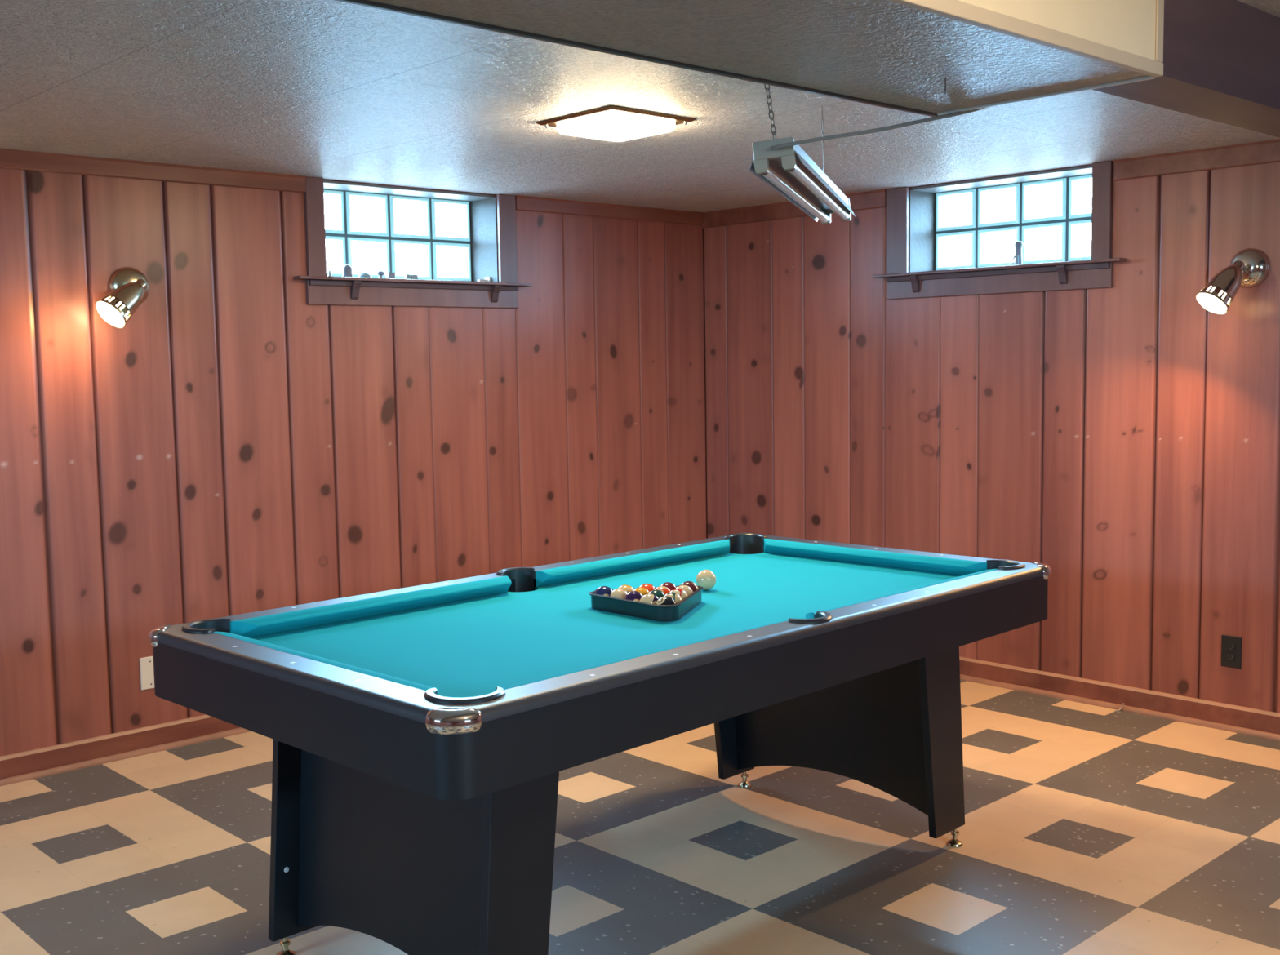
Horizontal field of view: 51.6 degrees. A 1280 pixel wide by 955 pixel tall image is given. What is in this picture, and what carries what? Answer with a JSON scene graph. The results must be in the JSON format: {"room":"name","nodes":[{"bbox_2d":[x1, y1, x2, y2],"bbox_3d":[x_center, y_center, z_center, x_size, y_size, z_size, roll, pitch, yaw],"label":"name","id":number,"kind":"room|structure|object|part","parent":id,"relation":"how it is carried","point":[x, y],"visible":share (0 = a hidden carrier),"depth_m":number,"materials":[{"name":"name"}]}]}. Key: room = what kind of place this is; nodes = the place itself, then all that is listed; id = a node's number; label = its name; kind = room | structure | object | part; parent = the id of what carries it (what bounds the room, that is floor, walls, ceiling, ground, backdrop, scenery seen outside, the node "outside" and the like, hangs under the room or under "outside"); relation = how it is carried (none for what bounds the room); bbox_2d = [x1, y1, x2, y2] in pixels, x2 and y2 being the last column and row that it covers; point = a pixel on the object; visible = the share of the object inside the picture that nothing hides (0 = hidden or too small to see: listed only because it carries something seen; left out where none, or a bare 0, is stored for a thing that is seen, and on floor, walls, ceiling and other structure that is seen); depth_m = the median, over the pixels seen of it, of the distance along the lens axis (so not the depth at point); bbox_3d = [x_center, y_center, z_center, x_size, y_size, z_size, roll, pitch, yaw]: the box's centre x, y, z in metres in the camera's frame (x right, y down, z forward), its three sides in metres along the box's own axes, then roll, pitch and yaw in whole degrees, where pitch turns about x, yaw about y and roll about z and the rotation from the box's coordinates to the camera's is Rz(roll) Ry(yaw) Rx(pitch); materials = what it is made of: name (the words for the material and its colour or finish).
{"room":"basement billiard room","nodes":[
{"label":"basement billiard room","id":0,"kind":"room"},
{"bbox_2d":[0,168,706,756],"bbox_3d":[-2.485,-0.008,4.309,8.053,2.122,0.300,-6,7,-43],"label":"wall","id":1,"kind":"structure","parent":0,"point":[241,444],"depth_m":5.08,"materials":[{"name":"brown wood"}]},
{"bbox_2d":[95,266,149,328],"bbox_3d":[-1.792,-0.629,4.605,0.143,0.219,0.268,-1,5,2],"label":"wall lamp","id":2,"kind":"object","parent":1,"relation":"attached to","point":[128,286],"visible":1,"depth_m":4.54,"materials":[{"name":"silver metal"}]},
{"bbox_3d":[-1.800,-0.571,4.536,0.104,0.103,0.104,-6,7,-43],"label":"bulb","id":3,"kind":"part","parent":2,"relation":"part of","materials":[{"name":"white glass"}]},
{"bbox_3d":[-1.780,-0.595,4.552,0.168,0.160,0.119,-6,7,-43],"label":"lamp shade","id":4,"kind":"part","parent":2,"relation":"part of","materials":[{"name":"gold metal"}]},
{"bbox_3d":[-1.796,-0.673,4.670,0.142,0.142,0.044,-6,7,-43],"label":"plate","id":5,"kind":"part","parent":2,"relation":"part of","materials":[{"name":"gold metal"}]},
{"bbox_2d":[0,714,250,786],"bbox_3d":[-2.427,1.017,4.223,7.566,0.093,0.015,-6,7,-43],"label":"baseboard","id":6,"kind":"structure","parent":1,"relation":"attached to","point":[82,750],"depth_m":4.71,"materials":[{"name":"brown wood"}]},
{"bbox_2d":[139,656,154,690],"bbox_3d":[-1.781,0.710,4.812,0.072,0.118,0.007,-6,7,-43],"label":"wall plate","id":7,"kind":"object","parent":1,"relation":"attached to","point":[146,664],"visible":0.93,"depth_m":4.80,"materials":[{"name":"beige plastic"}]},
{"bbox_2d":[0,148,702,225],"bbox_3d":[-2.453,-1.019,4.042,7.578,0.062,0.022,-6,7,-43],"label":"trim","id":8,"kind":"structure","parent":1,"relation":"attached to","point":[15,159],"depth_m":4.88,"materials":[{"name":"brown wood"}]},
{"bbox_2d":[293,176,532,308],"bbox_3d":[-1.004,-0.963,5.571,1.135,0.490,0.327,-6,7,-43],"label":"window","id":9,"kind":"structure","parent":1,"relation":"in","point":[478,286],"depth_m":5.62,"materials":[{"name":"paint"}]},
{"bbox_3d":[-1.268,-0.977,5.163,0.078,0.382,0.019,-6,7,-43],"label":"casing","id":10,"kind":"part","parent":9,"relation":"part of","materials":[{"name":"brown wood"}]},
{"bbox_2d":[342,264,352,277],"bbox_3d":[-1.181,-0.832,5.343,0.042,0.059,0.042,-6,7,-43],"label":"figurine","id":11,"kind":"object","parent":9,"relation":"on","point":[347,269],"visible":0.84,"depth_m":5.33,"materials":[{"name":"grey"}]},
{"bbox_2d":[357,271,371,277],"bbox_3d":[-1.125,-0.824,5.404,0.060,0.030,0.060,-6,7,-43],"label":"mound","id":12,"kind":"object","parent":9,"relation":"on","point":[364,274],"visible":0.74,"depth_m":5.38,"materials":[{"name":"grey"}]},
{"bbox_2d":[376,270,384,278],"bbox_3d":[-1.067,-0.832,5.444,0.033,0.040,0.033,-5,6,-35],"label":"ornament","id":13,"kind":"object","parent":9,"relation":"on","point":[380,273],"visible":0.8,"depth_m":5.43,"materials":[{"name":"grey"}]},
{"bbox_2d":[385,272,395,278],"bbox_3d":[-1.035,-0.833,5.481,0.031,0.031,0.031,-6,7,-43],"label":"cup","id":14,"kind":"object","parent":9,"relation":"on","point":[388,275],"visible":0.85,"depth_m":5.47,"materials":[{"name":"grey"}]},
{"bbox_2d":[404,274,411,279],"bbox_3d":[-0.973,-0.837,5.538,0.022,0.027,0.024,-6,7,-43],"label":"cube","id":15,"kind":"object","parent":9,"relation":"on","point":[406,276],"visible":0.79,"depth_m":5.53,"materials":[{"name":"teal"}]},
{"bbox_2d":[293,275,532,286],"bbox_3d":[-0.974,-0.818,5.555,1.135,0.012,0.247,-6,7,-43],"label":"shelf","id":16,"kind":"object","parent":9,"relation":"attached to","point":[311,280],"depth_m":5.44,"materials":[{"name":"brown wood"}]},
{"bbox_2d":[410,274,417,279],"bbox_3d":[-0.952,-0.839,5.559,0.032,0.027,0.024,-6,7,-43],"label":"cube","id":17,"kind":"object","parent":9,"relation":"on","point":[412,276],"visible":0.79,"depth_m":5.55,"materials":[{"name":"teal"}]},
{"bbox_3d":[-0.583,-1.045,5.802,0.092,0.382,0.019,-6,7,-43],"label":"casing","id":18,"kind":"part","parent":9,"relation":"part of","materials":[{"name":"brown wood"}]},
{"bbox_2d":[0,680,1279,954],"bbox_3d":[0.134,1.283,1.764,7.900,0.080,7.700,-6,7,-43],"label":"floor","id":19,"kind":"structure","parent":0,"point":[1087,829],"depth_m":3.74,"materials":[{"name":"tile"}]},
{"bbox_2d":[148,532,1051,954],"bbox_3d":[0.024,0.691,3.421,1.166,0.807,2.146,4,7,44],"label":"pool table","id":20,"kind":"object","parent":19,"relation":"on","point":[423,735],"visible":1,"depth_m":2.98,"materials":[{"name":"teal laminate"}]},
{"bbox_3d":[-0.793,0.761,3.154,0.022,0.638,0.225,4,7,44],"label":"panel","id":21,"kind":"part","parent":20,"relation":"part of","materials":[{"name":"black laminate"}]},
{"bbox_2d":[213,631,438,694],"bbox_3d":[-0.654,0.389,2.709,0.833,0.045,0.046,4,7,44],"label":"cushion","id":22,"kind":"object","parent":20,"relation":"on","point":[372,675],"depth_m":2.65,"materials":[{"name":"teal fabric"}]},
{"bbox_2d":[229,575,511,637],"bbox_3d":[-0.652,0.329,3.381,0.046,0.045,0.842,4,7,44],"label":"cushion","id":23,"kind":"object","parent":20,"relation":"on","point":[345,613],"depth_m":3.34,"materials":[{"name":"teal fabric"}]},
{"bbox_3d":[-0.526,0.774,2.868,0.758,0.622,0.062,4,7,44],"label":"leg","id":24,"kind":"part","parent":20,"relation":"part of","materials":[{"name":"black laminate"}]},
{"bbox_3d":[-0.236,0.801,2.607,0.022,0.638,0.225,4,7,44],"label":"panel","id":25,"kind":"part","parent":20,"relation":"part of","materials":[{"name":"black laminate"}]},
{"bbox_3d":[0.017,0.307,3.386,1.150,0.022,2.130,4,7,44],"label":"rail","id":26,"kind":"part","parent":20,"relation":"part of","materials":[{"name":"grey laminate"}]},
{"bbox_2d":[594,586,612,595],"bbox_3d":[-0.093,0.310,3.435,0.057,0.056,0.057,-2,5,-11],"label":"ball","id":27,"kind":"object","parent":20,"relation":"on","point":[602,590],"visible":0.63,"depth_m":3.42,"materials":[{"name":"blue plastic"}]},
{"bbox_2d":[608,588,627,599],"bbox_3d":[-0.054,0.313,3.394,0.057,0.057,0.056,-2,5,-13],"label":"ball","id":28,"kind":"object","parent":20,"relation":"on","point":[617,593],"visible":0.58,"depth_m":3.38,"materials":[{"name":"white plastic"}]},
{"bbox_2d":[617,584,634,592],"bbox_3d":[-0.038,0.308,3.448,0.056,0.056,0.056,2,6,29],"label":"ball","id":29,"kind":"object","parent":20,"relation":"on","point":[628,588],"visible":0.23,"depth_m":3.43,"materials":[{"name":"plastic"}]},
{"bbox_2d":[535,539,729,586],"bbox_3d":[0.015,0.258,4.055,0.046,0.045,0.842,4,7,44],"label":"cushion","id":30,"kind":"object","parent":20,"relation":"on","point":[569,575],"depth_m":4.01,"materials":[{"name":"teal fabric"}]},
{"bbox_2d":[623,591,643,601],"bbox_3d":[-0.014,0.316,3.353,0.057,0.056,0.057,-2,5,-11],"label":"ball","id":31,"kind":"object","parent":20,"relation":"on","point":[633,595],"visible":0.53,"depth_m":3.33,"materials":[{"name":"purple plastic"}]},
{"bbox_2d":[632,586,648,595],"bbox_3d":[0.002,0.311,3.407,0.057,0.056,0.057,-2,5,-11],"label":"ball","id":32,"kind":"object","parent":20,"relation":"on","point":[643,591],"visible":0.29,"depth_m":3.39,"materials":[{"name":"yellow plastic"}]},
{"bbox_2d":[501,620,785,689],"bbox_3d":[0.021,0.378,2.720,0.046,0.045,0.842,4,7,44],"label":"cushion","id":33,"kind":"object","parent":20,"relation":"on","point":[692,643],"depth_m":2.66,"materials":[{"name":"teal fabric"}]},
{"bbox_2d":[589,585,703,622],"bbox_3d":[0.054,0.317,3.422,0.306,0.040,0.279,4,7,44],"label":"ball rack","id":34,"kind":"object","parent":20,"relation":"on","point":[675,612],"visible":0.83,"depth_m":3.31,"materials":[{"name":"black plastic"}]},
{"bbox_2d":[638,583,655,591],"bbox_3d":[0.018,0.306,3.462,0.057,0.056,0.057,-2,5,-11],"label":"ball","id":35,"kind":"object","parent":20,"relation":"on","point":[649,587],"visible":0.3,"depth_m":3.45,"materials":[{"name":"orange plastic"}]},
{"bbox_2d":[639,593,658,604],"bbox_3d":[0.025,0.319,3.311,0.056,0.057,0.057,-2,5,-15],"label":"ball","id":36,"kind":"object","parent":20,"relation":"on","point":[651,598],"visible":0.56,"depth_m":3.29,"materials":[{"name":"white plastic"}]},
{"bbox_2d":[647,589,665,598],"bbox_3d":[0.041,0.314,3.366,0.057,0.056,0.057,-2,5,-11],"label":"ball","id":37,"kind":"object","parent":20,"relation":"on","point":[659,593],"visible":0.27,"depth_m":3.35,"materials":[{"name":"green plastic"}]},
{"bbox_2d":[653,586,671,594],"bbox_3d":[0.057,0.309,3.420,0.056,0.056,0.056,-2,5,-14],"label":"ball","id":38,"kind":"object","parent":20,"relation":"on","point":[664,589],"visible":0.34,"depth_m":3.40,"materials":[{"name":"orange plastic"}]},
{"bbox_2d":[655,596,676,605],"bbox_3d":[0.064,0.322,3.270,0.056,0.056,0.056,-3,5,-18],"label":"ball","id":39,"kind":"object","parent":20,"relation":"on","point":[664,601],"visible":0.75,"depth_m":3.25,"materials":[{"name":"black plastic"}]},
{"bbox_2d":[659,582,675,590],"bbox_3d":[0.073,0.304,3.475,0.057,0.056,0.057,-2,5,-11],"label":"ball","id":40,"kind":"object","parent":20,"relation":"on","point":[671,586],"visible":0.22,"depth_m":3.46,"materials":[{"name":"red plastic"}]},
{"bbox_2d":[663,592,682,604],"bbox_3d":[0.080,0.317,3.325,0.056,0.057,0.057,-4,6,-33],"label":"ball","id":41,"kind":"object","parent":20,"relation":"on","point":[676,597],"visible":0.35,"depth_m":3.31,"materials":[{"name":"white plastic"}]},
{"bbox_2d":[669,588,688,599],"bbox_3d":[0.096,0.312,3.379,0.057,0.056,0.056,-2,5,-13],"label":"ball","id":42,"kind":"object","parent":20,"relation":"on","point":[682,593],"visible":0.39,"depth_m":3.36,"materials":[{"name":"white plastic"}]},
{"bbox_2d":[675,584,693,595],"bbox_3d":[0.112,0.307,3.434,0.056,0.056,0.056,-3,6,-22],"label":"ball","id":43,"kind":"object","parent":20,"relation":"on","point":[687,589],"visible":0.34,"depth_m":3.42,"materials":[{"name":"white plastic"}]},
{"bbox_2d":[680,581,698,591],"bbox_3d":[0.128,0.301,3.488,0.056,0.056,0.057,-3,6,-26],"label":"ball","id":44,"kind":"object","parent":20,"relation":"on","point":[694,586],"visible":0.36,"depth_m":3.47,"materials":[{"name":"red plastic"}]},
{"bbox_2d":[696,569,716,590],"bbox_3d":[0.184,0.284,3.671,0.057,0.056,0.057,-6,7,-43],"label":"cue ball","id":45,"kind":"object","parent":20,"relation":"on","point":[706,579],"visible":0.92,"depth_m":3.65,"materials":[{"name":"white plastic"}]},
{"bbox_3d":[0.284,0.646,4.241,0.022,0.638,0.225,4,7,44],"label":"panel","id":46,"kind":"part","parent":20,"relation":"part of","materials":[{"name":"black laminate"}]},
{"bbox_3d":[0.574,0.657,3.979,0.758,0.622,0.062,4,7,44],"label":"leg","id":47,"kind":"part","parent":20,"relation":"part of","materials":[{"name":"black laminate"}]},
{"bbox_2d":[763,538,986,575],"bbox_3d":[0.689,0.246,4.066,0.833,0.045,0.046,4,7,44],"label":"cushion","id":48,"kind":"object","parent":20,"relation":"on","point":[893,561],"depth_m":4.04,"materials":[{"name":"teal fabric"}]},
{"bbox_2d":[805,568,998,618],"bbox_3d":[0.687,0.306,3.394,0.046,0.045,0.842,4,7,44],"label":"cushion","id":49,"kind":"object","parent":20,"relation":"on","point":[814,615],"depth_m":3.32,"materials":[{"name":"teal fabric"}]},
{"bbox_3d":[0.841,0.686,3.694,0.022,0.638,0.225,4,7,44],"label":"panel","id":50,"kind":"part","parent":20,"relation":"part of","materials":[{"name":"black laminate"}]},
{"bbox_2d":[0,0,1279,212],"bbox_3d":[0.080,-0.906,1.430,8.100,0.100,7.900,-6,7,-43],"label":"ceiling","id":51,"kind":"structure","parent":0,"point":[325,89],"depth_m":3.90,"materials":[{"name":"textured plaster"}]},
{"bbox_2d":[536,105,695,142],"bbox_3d":[-0.073,-1.067,4.024,0.344,0.038,0.344,-6,7,-43],"label":"ceiling light","id":52,"kind":"object","parent":51,"relation":"in","point":[611,122],"visible":1,"depth_m":3.95,"materials":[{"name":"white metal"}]},
{"bbox_3d":[-0.074,-1.081,4.022,0.344,0.010,0.344,-6,7,-43],"label":"mounting plate","id":53,"kind":"part","parent":52,"relation":"part of","materials":[{"name":"brown metal"}]},
{"bbox_2d":[556,112,675,142],"bbox_3d":[-0.073,-1.062,4.024,0.262,0.028,0.262,-6,7,-43],"label":"diffuser","id":54,"kind":"object","parent":52,"relation":"attached to","point":[611,126],"depth_m":3.96,"materials":[{"name":"white glass"}]},
{"bbox_2d":[334,0,1164,116],"bbox_3d":[-1.094,-0.691,0.931,5.277,0.202,0.526,-6,7,-43],"label":"soffit","id":55,"kind":"structure","parent":51,"relation":"attached to","point":[898,55],"depth_m":2.27,"materials":[{"name":"textured plaster"},{"name":"painted drywall"}]},
{"bbox_2d":[944,77,946,94],"bbox_3d":[0.586,-0.751,2.538,0.002,0.031,0.020,0,5,13],"label":"hook","id":56,"kind":"object","parent":55,"relation":"attached to","point":[944,77],"visible":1,"depth_m":2.54,"materials":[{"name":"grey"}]},
{"bbox_3d":[0.825,-0.795,2.732,0.012,0.022,0.494,-6,7,-43],"label":"molding","id":57,"kind":"part","parent":55,"relation":"part of","materials":[{"name":"grey"}]},
{"bbox_3d":[-0.929,-0.690,0.741,5.261,0.174,0.012,-6,7,-43],"label":"panel","id":58,"kind":"part","parent":55,"relation":"part of","materials":[{"name":"beige paint"}]},
{"bbox_2d":[749,84,987,224],"bbox_3d":[0.464,-0.888,3.447,0.537,0.318,1.342,-1,5,-6],"label":"light","id":59,"kind":"object","parent":51,"relation":"hanging from","point":[782,164],"visible":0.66,"depth_m":3.16,"materials":[{"name":"silver metal"}]},
{"bbox_3d":[0.285,-0.878,2.966,0.018,0.247,0.034,-5,4,15],"label":"chain","id":60,"kind":"part","parent":59,"relation":"part of","materials":[{"name":"grey metal"}]},
{"bbox_2d":[749,144,855,222],"bbox_3d":[0.454,-0.778,3.538,0.121,0.058,1.201,-5,4,15],"label":"hood","id":61,"kind":"object","parent":59,"relation":"attached to","point":[788,171],"depth_m":3.30,"materials":[{"name":"silver metal"}]},
{"bbox_3d":[0.543,-0.860,2.877,0.521,0.268,0.048,0,5,11],"label":"power cord","id":62,"kind":"part","parent":59,"relation":"part of","materials":[{"name":"grey plastic"}]},
{"bbox_2d":[1092,0,1279,137],"bbox_3d":[1.798,-0.961,3.386,2.323,0.196,0.156,-6,7,-43],"label":"beam","id":63,"kind":"structure","parent":51,"relation":"attached to","point":[1221,62],"depth_m":2.75,"materials":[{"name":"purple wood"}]},
{"bbox_2d":[703,160,1279,713],"bbox_3d":[2.909,-0.087,4.217,0.300,2.122,7.806,-6,7,-43],"label":"wall","id":64,"kind":"structure","parent":0,"point":[1122,440],"depth_m":5.32,"materials":[{"name":"brown wood"}]},
{"bbox_2d":[701,138,1279,228],"bbox_3d":[1.445,-1.200,5.430,0.022,0.076,3.318,-6,7,-43],"label":"trim","id":65,"kind":"structure","parent":64,"relation":"attached to","point":[1267,151],"depth_m":4.95,"materials":[{"name":"brown wood"}]},
{"bbox_2d":[872,160,1126,299],"bbox_3d":[1.537,-1.006,5.525,0.326,0.478,1.153,-6,7,-43],"label":"window","id":66,"kind":"structure","parent":64,"relation":"in","point":[928,276],"depth_m":5.57,"materials":[{"name":"paint"}]},
{"bbox_3d":[1.126,-1.077,5.787,0.019,0.370,0.110,-6,7,-43],"label":"casing","id":67,"kind":"part","parent":66,"relation":"part of","materials":[{"name":"brown wood"}]},
{"bbox_2d":[872,257,1126,278],"bbox_3d":[1.510,-0.867,5.510,0.246,0.012,1.153,-6,7,-43],"label":"shelf","id":68,"kind":"object","parent":66,"relation":"attached to","point":[1086,264],"depth_m":5.43,"materials":[{"name":"brown wood"}]},
{"bbox_2d":[1013,240,1022,265],"bbox_3d":[1.557,-0.920,5.444,0.030,0.104,0.040,-3,6,-23],"label":"figurine","id":69,"kind":"object","parent":66,"relation":"on","point":[1018,245],"visible":0.76,"depth_m":5.43,"materials":[{"name":"grey"}]},
{"bbox_3d":[1.779,-1.026,5.093,0.019,0.370,0.078,-6,7,-43],"label":"casing","id":70,"kind":"part","parent":66,"relation":"part of","materials":[{"name":"brown wood"}]},
{"bbox_2d":[959,656,1279,741],"bbox_3d":[2.877,0.940,4.130,0.015,0.093,7.400,-6,7,-43],"label":"baseboard","id":71,"kind":"structure","parent":64,"relation":"attached to","point":[1175,704],"depth_m":5.16,"materials":[{"name":"brown wood"}]},
{"bbox_2d":[1221,635,1241,668],"bbox_3d":[2.171,0.640,4.858,0.009,0.116,0.072,-6,7,-43],"label":"power outlet","id":72,"kind":"object","parent":64,"relation":"attached to","point":[1231,646],"visible":1,"depth_m":4.86,"materials":[{"name":"black plastic"}]},
{"bbox_2d":[1226,653,1235,661],"bbox_3d":[2.169,0.660,4.858,0.003,0.028,0.033,-6,7,-43],"label":"socket","id":73,"kind":"object","parent":72,"relation":"attached to","point":[1229,656],"depth_m":4.86,"materials":[{"name":"grey plastic"}]},
{"bbox_2d":[1226,642,1235,650],"bbox_3d":[2.169,0.621,4.855,0.003,0.028,0.033,-6,7,-43],"label":"socket","id":74,"kind":"object","parent":72,"relation":"attached to","point":[1229,646],"depth_m":4.85,"materials":[{"name":"grey plastic"}]},
{"bbox_2d":[1195,248,1270,314],"bbox_3d":[2.076,-0.692,4.657,0.258,0.235,0.140,-4,6,-32],"label":"wall lamp","id":75,"kind":"object","parent":64,"relation":"attached to","point":[1249,268],"visible":1,"depth_m":4.63,"materials":[{"name":"silver metal"}]},
{"bbox_3d":[2.010,-0.628,4.632,0.102,0.105,0.104,-6,7,-43],"label":"bulb","id":76,"kind":"part","parent":75,"relation":"part of","materials":[{"name":"white glass"}]},
{"bbox_3d":[2.028,-0.659,4.640,0.156,0.173,0.131,-6,7,-43],"label":"lamp shade","id":77,"kind":"part","parent":75,"relation":"part of","materials":[{"name":"silver metal"}]},
{"bbox_3d":[2.157,-0.744,4.699,0.044,0.142,0.142,-6,7,-43],"label":"plate","id":78,"kind":"part","parent":75,"relation":"part of","materials":[{"name":"silver metal"}]}
]}

